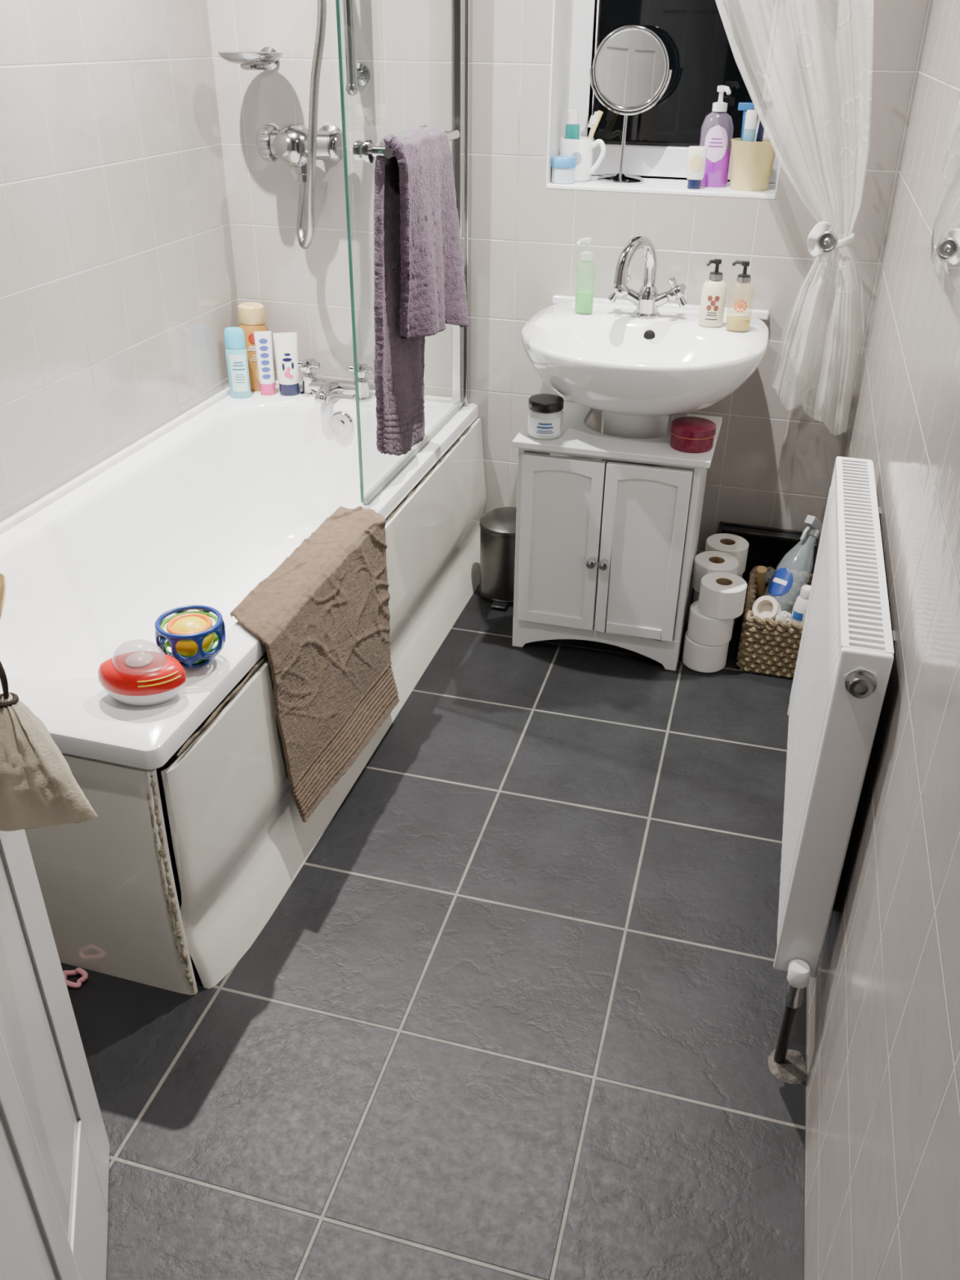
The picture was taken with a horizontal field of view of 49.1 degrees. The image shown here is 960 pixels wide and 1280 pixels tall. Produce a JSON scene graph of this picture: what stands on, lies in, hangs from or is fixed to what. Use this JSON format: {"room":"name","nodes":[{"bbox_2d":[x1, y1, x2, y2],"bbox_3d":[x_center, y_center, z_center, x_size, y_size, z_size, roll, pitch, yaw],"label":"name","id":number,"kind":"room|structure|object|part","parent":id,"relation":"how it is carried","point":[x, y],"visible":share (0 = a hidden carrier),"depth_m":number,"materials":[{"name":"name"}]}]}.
{"room":"bathroom","nodes":[
{"label":"bathroom","id":0,"kind":"room"},
{"bbox_2d":[0,0,239,522],"bbox_3d":[-1.063,-0.832,1.881,0.085,2.357,2.897,9,31,13],"label":"wall","id":1,"kind":"structure","parent":0,"point":[118,296],"depth_m":2.43,"materials":[{"name":"tile"}]},
{"bbox_2d":[60,582,808,1279],"bbox_3d":[-0.321,0.583,1.895,1.922,0.085,3.834,9,31,13],"label":"floor","id":2,"kind":"structure","parent":0,"point":[516,1010],"depth_m":1.73,"materials":[{"name":"tile"}]},
{"bbox_2d":[62,967,88,988],"bbox_3d":[-0.696,0.576,1.796,0.052,0.017,0.037,9,31,13],"label":"tie","id":3,"kind":"object","parent":2,"relation":"on","point":[77,971],"visible":0.8,"depth_m":1.79,"materials":[{"name":"pink fabric"}]},
{"bbox_2d":[0,358,486,995],"bbox_3d":[-0.575,-0.133,2.452,0.793,0.584,1.786,9,31,13],"label":"bathtub","id":4,"kind":"object","parent":2,"relation":"on","point":[202,508],"visible":0.86,"depth_m":2.30,"materials":[{"name":"white ceramic"}]},
{"bbox_3d":[-0.833,0.347,1.775,0.750,0.433,0.058,9,31,13],"label":"panel","id":5,"kind":"part","parent":4,"relation":"part of","materials":[{"name":"white plastic"}]},
{"bbox_2d":[97,639,186,705],"bbox_3d":[-0.539,0.046,1.668,0.139,0.098,0.097,9,31,13],"label":"container","id":6,"kind":"object","parent":4,"relation":"on","point":[141,677],"visible":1,"depth_m":1.65,"materials":[{"name":"red plastic"}]},
{"bbox_2d":[154,604,225,667],"bbox_3d":[-0.483,0.002,1.761,0.110,0.084,0.110,22,36,32],"label":"candle holder","id":7,"kind":"object","parent":4,"relation":"on","point":[191,637],"visible":0.98,"depth_m":1.74,"materials":[{"name":"blue plastic"}]},
{"bbox_2d":[164,633,218,663],"bbox_3d":[-0.483,0.019,1.771,0.090,0.034,0.090,9,31,13],"label":"cup","id":8,"kind":"object","parent":7,"relation":"on","point":[184,655],"depth_m":1.73,"materials":[{"name":"plastic"}]},
{"bbox_2d":[223,326,251,398],"bbox_3d":[-0.696,-0.794,3.011,0.062,0.194,0.051,9,31,13],"label":"shampoo bottle","id":9,"kind":"object","parent":4,"relation":"on","point":[236,353],"visible":1,"depth_m":2.99,"materials":[{"name":"blue plastic"}]},
{"bbox_2d":[232,361,244,382],"bbox_3d":[-0.689,-0.765,3.001,0.035,0.060,0.005,-3,31,-7],"label":"print","id":10,"kind":"object","parent":9,"relation":"attached to","point":[238,367],"depth_m":3.00},
{"bbox_2d":[0,385,478,780],"bbox_3d":[-0.599,-0.130,2.481,0.734,0.416,1.752,9,31,13],"label":"tub","id":11,"kind":"object","parent":4,"relation":"in","point":[202,508],"depth_m":2.55,"materials":[{"name":"white ceramic"}]},
{"bbox_2d":[237,302,267,391],"bbox_3d":[-0.658,-0.856,3.068,0.088,0.244,0.071,9,31,13],"label":"bottle","id":12,"kind":"object","parent":4,"relation":"on","point":[251,317],"visible":0.57,"depth_m":3.02,"materials":[{"name":"orange plastic"}]},
{"bbox_2d":[247,346,257,360],"bbox_3d":[-0.647,-0.831,3.044,0.051,0.041,0.007,-4,31,-8],"label":"print","id":13,"kind":"object","parent":12,"relation":"on","point":[251,353],"depth_m":3.04},
{"bbox_2d":[255,365,258,379],"bbox_3d":[-0.639,-0.782,3.074,0.036,0.054,0.004,-10,32,-17],"label":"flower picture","id":14,"kind":"object","parent":12,"relation":"attached to","point":[256,366],"depth_m":3.07},
{"bbox_2d":[253,331,275,395],"bbox_3d":[-0.620,-0.799,3.034,0.044,0.182,0.037,9,31,13],"label":"tube","id":15,"kind":"object","parent":4,"relation":"on","point":[263,340],"visible":1,"depth_m":3.02,"materials":[{"name":"white plastic"}]},
{"bbox_2d":[272,332,300,395],"bbox_3d":[-0.557,-0.799,3.039,0.060,0.178,0.050,9,31,13],"label":"tube","id":16,"kind":"object","parent":4,"relation":"on","point":[286,347],"visible":1,"depth_m":3.02,"materials":[{"name":"white plastic"}]},
{"bbox_2d":[282,353,293,370],"bbox_3d":[-0.553,-0.799,3.021,0.034,0.049,0.006,-6,31,-11],"label":"print","id":17,"kind":"object","parent":16,"relation":"on","point":[287,358],"depth_m":3.02,"materials":[{"name":"blue plastic"}]},
{"bbox_2d":[284,367,293,378],"bbox_3d":[-0.552,-0.770,3.031,0.026,0.034,0.003,-6,31,-11],"label":"flower picture","id":18,"kind":"object","parent":16,"relation":"on","point":[288,371],"depth_m":3.03},
{"bbox_2d":[230,506,399,822],"bbox_3d":[-0.324,0.044,2.175,0.173,0.449,0.612,9,31,13],"label":"bath mat","id":19,"kind":"object","parent":4,"relation":"on","point":[322,618],"visible":1,"depth_m":2.10,"materials":[{"name":"beige fabric"}]},
{"bbox_3d":[-0.227,-0.023,2.411,0.073,0.442,1.759,9,31,13],"label":"panel","id":20,"kind":"part","parent":4,"relation":"part of","materials":[{"name":"white plastic"}]},
{"bbox_2d":[297,358,373,404],"bbox_3d":[-0.431,-0.734,3.006,0.238,0.101,0.159,9,31,13],"label":"mixer tap","id":21,"kind":"object","parent":4,"relation":"on","point":[313,390],"depth_m":3.03,"materials":[{"name":"silver metal"}]},
{"bbox_2d":[335,0,472,504],"bbox_3d":[-0.126,-1.102,2.333,0.085,1.419,0.802,9,31,13],"label":"screen","id":22,"kind":"object","parent":4,"relation":"on","point":[460,134],"visible":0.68,"depth_m":2.58,"materials":[{"name":"clear glass"}]},
{"bbox_3d":[-0.215,-0.969,2.083,0.068,0.043,0.043,9,31,13],"label":"rail mount","id":23,"kind":"part","parent":22,"relation":"part of","materials":[{"name":"silver metal"}]},
{"bbox_2d":[373,124,468,455],"bbox_3d":[-0.136,-0.745,2.318,0.116,0.689,0.400,10,31,15],"label":"towel","id":24,"kind":"object","parent":22,"relation":"hanging from","point":[420,286],"visible":1,"depth_m":2.25,"materials":[{"name":"purple fabric"}]},
{"bbox_3d":[-0.103,-1.166,2.422,0.068,0.043,0.043,9,31,13],"label":"rail mount","id":25,"kind":"part","parent":22,"relation":"part of","materials":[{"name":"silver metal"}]},
{"bbox_2d":[478,506,516,609],"bbox_3d":[0.080,-0.238,2.979,0.173,0.248,0.203,9,31,13],"label":"pedal bin","id":26,"kind":"object","parent":2,"relation":"on","point":[497,526],"visible":0.66,"depth_m":2.93,"materials":[{"name":"metal"}]},
{"bbox_3d":[0.085,-0.338,2.937,0.173,0.035,0.173,9,31,13],"label":"lid","id":27,"kind":"part","parent":26,"relation":"part of","materials":[{"name":"metal"}]},
{"bbox_2d":[511,401,722,671],"bbox_3d":[0.337,-0.263,2.703,0.464,0.574,0.364,9,31,13],"label":"vanity cabinet","id":28,"kind":"object","parent":2,"relation":"on","point":[642,606],"visible":0.94,"depth_m":2.56,"materials":[{"name":"white paint"}]},
{"bbox_2d":[527,393,564,439],"bbox_3d":[0.156,-0.532,2.502,0.084,0.088,0.084,9,31,13],"label":"jar","id":29,"kind":"object","parent":28,"relation":"on","point":[545,412],"visible":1,"depth_m":2.47,"materials":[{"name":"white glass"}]},
{"bbox_2d":[536,422,553,433],"bbox_3d":[0.153,-0.499,2.476,0.041,0.025,0.005,2,30,3],"label":"print","id":30,"kind":"object","parent":29,"relation":"attached to","point":[541,428],"depth_m":2.47,"materials":[{"name":"blue"}]},
{"bbox_3d":[0.156,-0.560,2.486,0.084,0.022,0.084,9,31,13],"label":"lid","id":31,"kind":"part","parent":29,"relation":"part of","materials":[{"name":"black plastic"}]},
{"bbox_3d":[0.196,-0.237,2.594,0.198,0.449,0.017,9,31,13],"label":"door","id":32,"kind":"part","parent":28,"relation":"part of","materials":[{"name":"white paint"}]},
{"bbox_3d":[0.272,-0.189,2.567,0.027,0.027,0.032,9,31,13],"label":"knob","id":33,"kind":"part","parent":28,"relation":"part of","materials":[{"name":"silver metal"}]},
{"bbox_3d":[0.302,-0.184,2.560,0.027,0.027,0.032,9,31,13],"label":"knob","id":34,"kind":"part","parent":28,"relation":"part of","materials":[{"name":"silver metal"}]},
{"bbox_3d":[0.391,-0.206,2.547,0.198,0.450,0.017,9,31,13],"label":"door","id":35,"kind":"part","parent":28,"relation":"part of","materials":[{"name":"white paint"}]},
{"bbox_2d":[670,416,715,453],"bbox_3d":[0.496,-0.479,2.452,0.105,0.055,0.105,9,31,13],"label":"round tin","id":36,"kind":"object","parent":28,"relation":"on","point":[689,434],"visible":1,"depth_m":2.42,"materials":[{"name":"red metal"}]},
{"bbox_3d":[0.496,-0.493,2.444,0.104,0.024,0.104,9,31,13],"label":"lid","id":37,"kind":"part","parent":36,"relation":"part of","materials":[{"name":"metal"}]},
{"bbox_2d":[520,235,768,599],"bbox_3d":[0.387,-0.480,2.661,0.582,0.992,0.573,9,31,13],"label":"washbasin","id":38,"kind":"object","parent":2,"relation":"on","point":[641,360],"visible":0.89,"depth_m":2.54,"materials":[{"name":"white ceramic"}]},
{"bbox_2d":[574,238,595,313],"bbox_3d":[0.259,-0.911,2.626,0.056,0.182,0.038,-6,31,-11],"label":"soap dispenser","id":39,"kind":"object","parent":38,"relation":"on","point":[584,299],"visible":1,"depth_m":2.65,"materials":[{"name":"green plastic"}]},
{"bbox_3d":[0.389,-0.662,2.554,0.582,0.171,0.572,9,31,13],"label":"bowl","id":40,"kind":"part","parent":38,"relation":"part of","materials":[{"name":"white ceramic"}]},
{"bbox_2d":[608,235,687,319],"bbox_3d":[0.408,-0.881,2.564,0.199,0.200,0.178,9,31,13],"label":"tap","id":41,"kind":"object","parent":38,"relation":"on","point":[647,301],"depth_m":2.61,"materials":[{"name":"silver metal"}]},
{"bbox_2d":[697,258,727,327],"bbox_3d":[0.566,-0.840,2.538,0.060,0.155,0.048,9,31,13],"label":"lotion bottle","id":42,"kind":"object","parent":38,"relation":"on","point":[713,293],"visible":1,"depth_m":2.53,"materials":[{"name":"white plastic"}]},
{"bbox_2d":[705,312,717,319],"bbox_3d":[0.561,-0.785,2.545,0.029,0.018,0.003,7,31,11],"label":"print","id":43,"kind":"object","parent":42,"relation":"attached to","point":[708,316],"depth_m":2.55},
{"bbox_2d":[724,260,754,330],"bbox_3d":[0.621,-0.819,2.498,0.061,0.160,0.047,9,31,13],"label":"wash bottle","id":44,"kind":"object","parent":38,"relation":"on","point":[733,322],"visible":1,"depth_m":2.51,"materials":[{"name":"beige plastic"}]},
{"bbox_2d":[681,630,728,672],"bbox_3d":[0.582,0.023,2.710,0.112,0.079,0.112,9,31,13],"label":"toilet roll","id":45,"kind":"object","parent":2,"relation":"on","point":[698,657],"visible":0.69,"depth_m":2.67,"materials":[{"name":"paper"}]},
{"bbox_2d":[687,600,733,646],"bbox_3d":[0.587,-0.045,2.669,0.112,0.079,0.112,-24,38,-35],"label":"toilet roll","id":46,"kind":"object","parent":45,"relation":"on","point":[703,629],"visible":0.74,"depth_m":2.63,"materials":[{"name":"paper"}]},
{"bbox_2d":[697,572,746,619],"bbox_3d":[0.605,-0.111,2.624,0.112,0.079,0.112,-4,31,-8],"label":"toilet roll","id":47,"kind":"object","parent":46,"relation":"on","point":[722,596],"visible":1,"depth_m":2.59,"materials":[{"name":"paper"}]},
{"bbox_2d":[733,616,739,626],"bbox_3d":[0.664,-0.091,2.907,0.112,0.079,0.112,-4,31,-8],"label":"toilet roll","id":48,"kind":"object","parent":2,"relation":"on","point":[735,620],"visible":0.02,"depth_m":2.89,"materials":[{"name":"paper"}]},
{"bbox_3d":[0.657,-0.161,2.869,0.112,0.079,0.112,13,33,20],"label":"toilet roll","id":49,"kind":"object","parent":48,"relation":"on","visible":0},
{"bbox_2d":[704,533,748,575],"bbox_3d":[0.662,-0.229,2.828,0.112,0.079,0.112,-18,35,-29],"label":"toilet roll","id":50,"kind":"object","parent":49,"relation":"on","point":[735,545],"visible":0.56,"depth_m":2.80,"materials":[{"name":"paper"}]},
{"bbox_2d":[716,521,817,608],"bbox_3d":[0.794,-0.202,2.959,0.270,0.226,0.085,9,31,13],"label":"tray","id":51,"kind":"object","parent":2,"relation":"on","point":[767,546],"visible":0.38,"depth_m":2.94,"materials":[{"name":"plastic"}]},
{"bbox_2d":[736,565,813,678],"bbox_3d":[0.788,-0.051,2.758,0.191,0.162,0.317,9,31,13],"label":"wicker basket","id":52,"kind":"object","parent":2,"relation":"on","point":[767,646],"visible":0.55,"depth_m":2.65,"materials":[{"name":"brown wicker"}]},
{"bbox_2d":[755,565,766,599],"bbox_3d":[0.748,-0.139,2.798,0.025,0.138,0.070,16,34,24],"label":"brush","id":53,"kind":"object","parent":52,"relation":"in","point":[762,570],"visible":0.69,"depth_m":2.77,"materials":[{"name":"brown wood"}]},
{"bbox_2d":[751,595,781,620],"bbox_3d":[0.721,-0.077,2.641,0.062,0.066,0.065,-25,39,-37],"label":"tape","id":54,"kind":"object","parent":52,"relation":"in","point":[764,606],"visible":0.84,"depth_m":2.64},
{"bbox_2d":[764,568,776,584],"bbox_3d":[0.795,-0.171,2.828,0.064,0.048,0.034,9,31,13],"label":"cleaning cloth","id":55,"kind":"object","parent":52,"relation":"in","point":[770,574],"visible":0.26,"depth_m":2.82,"materials":[{"name":"grey fabric"}]},
{"bbox_2d":[774,609,792,622],"bbox_3d":[0.756,-0.054,2.620,0.045,0.046,0.037,9,31,13],"label":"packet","id":56,"kind":"object","parent":52,"relation":"in","point":[787,616],"visible":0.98,"depth_m":2.61,"materials":[{"name":"white plastic"}]},
{"bbox_2d":[763,515,822,595],"bbox_3d":[0.813,-0.183,2.725,0.088,0.263,0.220,25,38,35],"label":"spray bottle","id":57,"kind":"object","parent":52,"relation":"in","point":[781,581],"visible":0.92,"depth_m":2.70,"materials":[{"name":"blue plastic"}]},
{"bbox_2d":[772,577,787,585],"bbox_3d":[0.770,-0.150,2.697,0.011,0.014,0.040,-24,38,-36],"label":"print","id":58,"kind":"object","parent":57,"relation":"attached to","point":[775,580],"depth_m":2.69},
{"bbox_2d":[791,585,810,623],"bbox_3d":[0.804,-0.047,2.635,0.052,0.196,0.054,9,31,13],"label":"bottle","id":59,"kind":"object","parent":52,"relation":"in","point":[799,610],"visible":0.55,"depth_m":2.59,"materials":[{"name":"white plastic"}]},
{"bbox_2d":[792,610,803,621],"bbox_3d":[0.788,-0.060,2.607,0.004,0.021,0.027,-25,39,-37],"label":"print","id":60,"kind":"object","parent":59,"relation":"attached to","point":[797,615],"depth_m":2.60},
{"bbox_3d":[0.613,-0.035,2.809,0.112,0.079,0.112,-24,38,-35],"label":"toilet roll","id":61,"kind":"object","parent":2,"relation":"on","visible":0},
{"bbox_2d":[692,589,699,603],"bbox_3d":[0.618,-0.103,2.768,0.112,0.079,0.112,-4,31,-8],"label":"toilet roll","id":62,"kind":"object","parent":61,"relation":"on","point":[695,596],"visible":0.02,"depth_m":2.75,"materials":[{"name":"paper"}]},
{"bbox_2d":[691,551,738,592],"bbox_3d":[0.611,-0.173,2.730,0.112,0.079,0.112,13,33,20],"label":"toilet roll","id":63,"kind":"object","parent":62,"relation":"on","point":[708,562],"visible":0.54,"depth_m":2.71,"materials":[{"name":"paper"}]},
{"bbox_2d":[206,0,932,582],"bbox_3d":[0.177,-1.328,2.756,1.751,2.357,0.284,9,31,13],"label":"wall","id":64,"kind":"structure","parent":0,"point":[772,465],"depth_m":2.73,"materials":[{"name":"tile"}]},
{"bbox_2d":[217,46,283,70],"bbox_3d":[-0.569,-1.461,2.643,0.162,0.054,0.183,9,31,13],"label":"soap dish","id":65,"kind":"object","parent":64,"relation":"attached to","point":[268,59],"visible":1,"depth_m":2.60,"materials":[{"name":"silver metal"}]},
{"bbox_3d":[-0.573,-1.456,2.630,0.162,0.027,0.155,9,31,13],"label":"dish","id":66,"kind":"part","parent":65,"relation":"part of","materials":[{"name":"silver metal"}]},
{"bbox_2d":[256,0,370,248],"bbox_3d":[-0.441,-1.537,2.547,0.283,1.116,0.198,9,31,13],"label":"shower mixer","id":67,"kind":"object","parent":64,"relation":"attached to","point":[299,147],"visible":0.99,"depth_m":2.67,"materials":[{"name":"silver metal"}]},
{"bbox_3d":[-0.554,-1.298,2.744,0.043,0.090,0.090,9,31,13],"label":"control knob","id":68,"kind":"part","parent":67,"relation":"part of","materials":[{"name":"silver metal"}]},
{"bbox_3d":[-0.311,-1.707,2.477,0.051,0.750,0.080,9,31,13],"label":"riser rail","id":69,"kind":"part","parent":67,"relation":"part of","materials":[{"name":"silver metal"}]},
{"bbox_2d":[546,175,776,199],"bbox_3d":[0.479,-1.179,2.725,0.572,0.011,0.257,9,31,13],"label":"window sill","id":70,"kind":"structure","parent":64,"relation":"attached to","point":[655,186],"depth_m":2.64,"materials":[{"name":"white plastic"}]},
{"bbox_2d":[551,155,577,183],"bbox_3d":[0.214,-1.205,2.690,0.065,0.061,0.065,9,31,13],"label":"tub","id":71,"kind":"object","parent":70,"relation":"on","point":[563,166],"visible":1,"depth_m":2.67,"materials":[{"name":"plastic"}]},
{"bbox_3d":[0.214,-1.221,2.681,0.065,0.024,0.065,9,31,13],"label":"lid","id":72,"kind":"part","parent":71,"relation":"part of","materials":[{"name":"blue plastic"}]},
{"bbox_2d":[560,136,605,181],"bbox_3d":[0.268,-1.249,2.729,0.123,0.100,0.088,9,31,13],"label":"mug","id":73,"kind":"object","parent":70,"relation":"on","point":[582,148],"visible":0.85,"depth_m":2.70,"materials":[{"name":"white ceramic"}]},
{"bbox_2d":[564,109,579,139],"bbox_3d":[0.237,-1.287,2.712,0.034,0.147,0.034,-22,37,-34],"label":"toothpaste tube","id":74,"kind":"object","parent":73,"relation":"in","point":[572,126],"visible":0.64,"depth_m":2.68,"materials":[{"name":"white plastic"}]},
{"bbox_2d":[587,115,593,139],"bbox_3d":[0.278,-1.281,2.716,0.052,0.142,0.017,15,33,22],"label":"toothbrush","id":75,"kind":"object","parent":73,"relation":"in","point":[590,125],"visible":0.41,"depth_m":2.69,"materials":[{"name":"white plastic"}]},
{"bbox_2d":[588,110,603,140],"bbox_3d":[0.278,-1.272,2.691,0.066,0.153,0.016,13,32,20],"label":"toothbrush","id":76,"kind":"object","parent":73,"relation":"in","point":[597,117],"visible":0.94,"depth_m":2.66,"materials":[{"name":"beige plastic"}]},
{"bbox_3d":[0.302,-1.244,2.704,0.045,0.085,0.014,18,34,27],"label":"handle","id":77,"kind":"part","parent":73,"relation":"part of","materials":[{"name":"white ceramic"}]},
{"bbox_2d":[589,24,672,184],"bbox_3d":[0.373,-1.347,2.647,0.166,0.353,0.127,-12,33,-20],"label":"mirror","id":78,"kind":"object","parent":70,"relation":"on","point":[631,69],"visible":1,"depth_m":2.61,"materials":[{"name":"silver metal"}]},
{"bbox_3d":[0.368,-1.273,2.691,0.010,0.147,0.016,24,37,34],"label":"stem","id":79,"kind":"part","parent":78,"relation":"part of","materials":[{"name":"silver metal"}]},
{"bbox_2d":[596,30,664,106],"bbox_3d":[0.374,-1.417,2.606,0.176,0.176,0.009,7,31,11],"label":"mirror glass","id":80,"kind":"object","parent":78,"relation":"attached to","point":[630,64],"depth_m":2.60,"materials":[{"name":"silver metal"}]},
{"bbox_3d":[0.374,-1.417,2.606,0.191,0.191,0.017,7,31,11],"label":"frame","id":81,"kind":"part","parent":78,"relation":"part of","materials":[{"name":"silver metal"}]},
{"bbox_2d":[685,146,707,189],"bbox_3d":[0.536,-1.173,2.608,0.047,0.095,0.033,9,31,13],"label":"lotion bottle","id":82,"kind":"object","parent":70,"relation":"on","point":[696,157],"visible":1,"depth_m":2.59,"materials":[{"name":"white plastic"}]},
{"bbox_2d":[699,84,733,186],"bbox_3d":[0.591,-1.257,2.623,0.078,0.227,0.059,19,35,28],"label":"wash bottle","id":83,"kind":"object","parent":70,"relation":"on","point":[717,157],"visible":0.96,"depth_m":2.62,"materials":[{"name":"plastic"}]},
{"bbox_2d":[708,137,723,146],"bbox_3d":[0.586,-1.234,2.605,0.036,0.020,0.003,7,31,11],"label":"print","id":84,"kind":"object","parent":83,"relation":"on","point":[713,142],"depth_m":2.61},
{"bbox_2d":[729,137,775,191],"bbox_3d":[0.675,-1.183,2.611,0.116,0.112,0.116,9,31,13],"label":"tumbler","id":85,"kind":"object","parent":70,"relation":"on","point":[751,162],"visible":0.82,"depth_m":2.58,"materials":[{"name":"beige plastic"}]},
{"bbox_2d":[737,102,754,141],"bbox_3d":[0.648,-1.230,2.601,0.037,0.181,0.017,9,31,13],"label":"razor","id":86,"kind":"object","parent":85,"relation":"in","point":[742,106],"visible":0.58,"depth_m":2.56,"materials":[{"name":"blue plastic"}]},
{"bbox_3d":[0.654,-1.223,2.603,0.024,0.167,0.017,9,31,13],"label":"handle","id":87,"kind":"part","parent":86,"relation":"part of","materials":[{"name":"blue plastic"}]},
{"bbox_2d":[742,110,757,142],"bbox_3d":[0.656,-1.206,2.577,0.028,0.169,0.028,9,31,13],"label":"toothpaste tube","id":88,"kind":"object","parent":85,"relation":"in","point":[751,116],"visible":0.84,"depth_m":2.54,"materials":[{"name":"white plastic"}]},
{"bbox_2d":[753,106,759,142],"bbox_3d":[0.687,-1.228,2.606,0.037,0.174,0.022,9,31,13],"label":"toothbrush","id":89,"kind":"object","parent":85,"relation":"in","point":[754,108],"visible":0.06,"depth_m":2.58,"materials":[{"name":"white plastic"}]},
{"bbox_3d":[0.686,-1.222,2.609,0.017,0.160,0.022,9,31,13],"label":"handle","id":90,"kind":"part","parent":89,"relation":"part of","materials":[{"name":"white plastic"}]},
{"bbox_2d":[755,120,764,142],"bbox_3d":[0.686,-1.216,2.571,0.037,0.188,0.021,9,31,13],"label":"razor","id":91,"kind":"object","parent":85,"relation":"in","point":[761,130],"visible":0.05,"depth_m":2.56,"materials":[{"name":"blue plastic"}]},
{"bbox_2d":[546,0,780,195],"bbox_3d":[0.478,-1.599,2.457,0.572,0.984,0.213,9,31,13],"label":"trim","id":92,"kind":"structure","parent":64,"relation":"attached to","point":[562,25],"depth_m":2.64,"materials":[{"name":"white paint"}]},
{"bbox_2d":[568,0,778,183],"bbox_3d":[0.517,-1.668,2.575,0.572,0.995,0.071,9,31,13],"label":"window","id":93,"kind":"structure","parent":64,"relation":"in","point":[659,139],"depth_m":2.70,"materials":[{"name":"white plastic"}]},
{"bbox_3d":[0.516,-1.669,2.569,0.442,0.835,0.011,9,31,13],"label":"pane","id":94,"kind":"part","parent":93,"relation":"part of","materials":[{"name":"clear glass"}]},
{"bbox_2d":[807,221,838,256],"bbox_3d":[0.793,-0.959,2.486,0.062,0.078,0.177,1,30,0],"label":"curtain holdback","id":95,"kind":"object","parent":64,"relation":"attached to","point":[820,240],"visible":1,"depth_m":2.43,"materials":[{"name":"metal"}]},
{"bbox_3d":[0.801,-0.919,2.422,0.047,0.047,0.019,9,31,13],"label":"knob","id":96,"kind":"part","parent":95,"relation":"part of","materials":[{"name":"metal"}]},
{"bbox_2d":[804,0,959,1279],"bbox_3d":[0.575,-0.337,1.067,0.085,2.357,3.834,9,31,13],"label":"wall","id":97,"kind":"structure","parent":0,"point":[882,1165],"depth_m":1.25,"materials":[{"name":"tile"}]},
{"bbox_2d":[768,1048,807,1084],"bbox_3d":[0.489,0.675,1.668,0.061,0.003,0.067,9,31,13],"label":"trim","id":98,"kind":"structure","parent":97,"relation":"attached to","point":[793,1070],"depth_m":1.66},
{"bbox_2d":[715,0,874,435],"bbox_3d":[0.638,-1.307,2.310,0.627,1.763,0.134,9,31,13],"label":"curtain","id":99,"kind":"object","parent":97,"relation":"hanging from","point":[805,67],"visible":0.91,"depth_m":2.39,"materials":[{"name":"white fabric"}]},
{"bbox_2d":[773,456,895,1063],"bbox_3d":[0.585,0.173,1.794,0.082,0.744,0.769,9,31,13],"label":"radiator","id":100,"kind":"object","parent":97,"relation":"attached to","point":[846,657],"visible":1,"depth_m":1.52,"materials":[{"name":"white metal"}]},
{"bbox_3d":[0.556,0.087,1.778,0.008,0.557,0.707,9,31,13],"label":"panel","id":101,"kind":"part","parent":100,"relation":"part of","materials":[{"name":"white metal"}]},
{"bbox_2d":[835,457,893,655],"bbox_3d":[0.588,-0.152,1.629,0.064,0.017,0.706,9,31,13],"label":"grille","id":102,"kind":"object","parent":100,"relation":"attached to","point":[864,623],"depth_m":1.54,"materials":[{"name":"white metal"}]},
{"bbox_2d":[930,92,959,321],"bbox_3d":[0.603,-0.700,1.158,0.008,0.658,0.888,9,31,13],"label":"curtain","id":103,"kind":"object","parent":97,"relation":"attached to","point":[945,239],"visible":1,"depth_m":1.48,"materials":[{"name":"white fabric"}]},
{"bbox_3d":[-0.590,0.026,0.422,1.751,2.357,0.099,9,31,13],"label":"wall","id":104,"kind":"structure","parent":0,"visible":0},
{"bbox_2d":[0,573,109,1279],"bbox_3d":[-0.438,0.034,0.776,0.098,1.977,0.620,-7,31,-14],"label":"door","id":105,"kind":"structure","parent":104,"relation":"in","point":[55,1144],"depth_m":1.15,"materials":[{"name":"white wood"}]},
{"bbox_3d":[-0.477,-0.035,0.986,0.058,0.048,0.132,-8,31,-14],"label":"handle","id":106,"kind":"part","parent":105,"relation":"part of","materials":[{"name":"gold metal"}]},
{"bbox_3d":[-0.422,0.491,0.910,0.004,0.636,0.176,-7,31,-14],"label":"raised panel","id":107,"kind":"part","parent":105,"relation":"part of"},
{"bbox_3d":[-0.484,0.378,1.102,0.004,0.636,0.176,-7,31,-14],"label":"raised panel","id":108,"kind":"part","parent":105,"relation":"part of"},
{"bbox_2d":[0,660,97,831],"bbox_3d":[-0.413,0.081,0.957,0.124,0.199,0.084,9,31,13],"label":"drawstring bag","id":109,"kind":"object","parent":105,"relation":"hanging from","point":[38,788],"visible":1,"depth_m":0.96,"materials":[{"name":"fabric"}]},
{"bbox_3d":[-0.442,0.014,0.962,0.016,0.088,0.048,-22,37,-34],"label":"cord","id":110,"kind":"part","parent":109,"relation":"part of","materials":[{"name":"brown fabric"}]}
]}

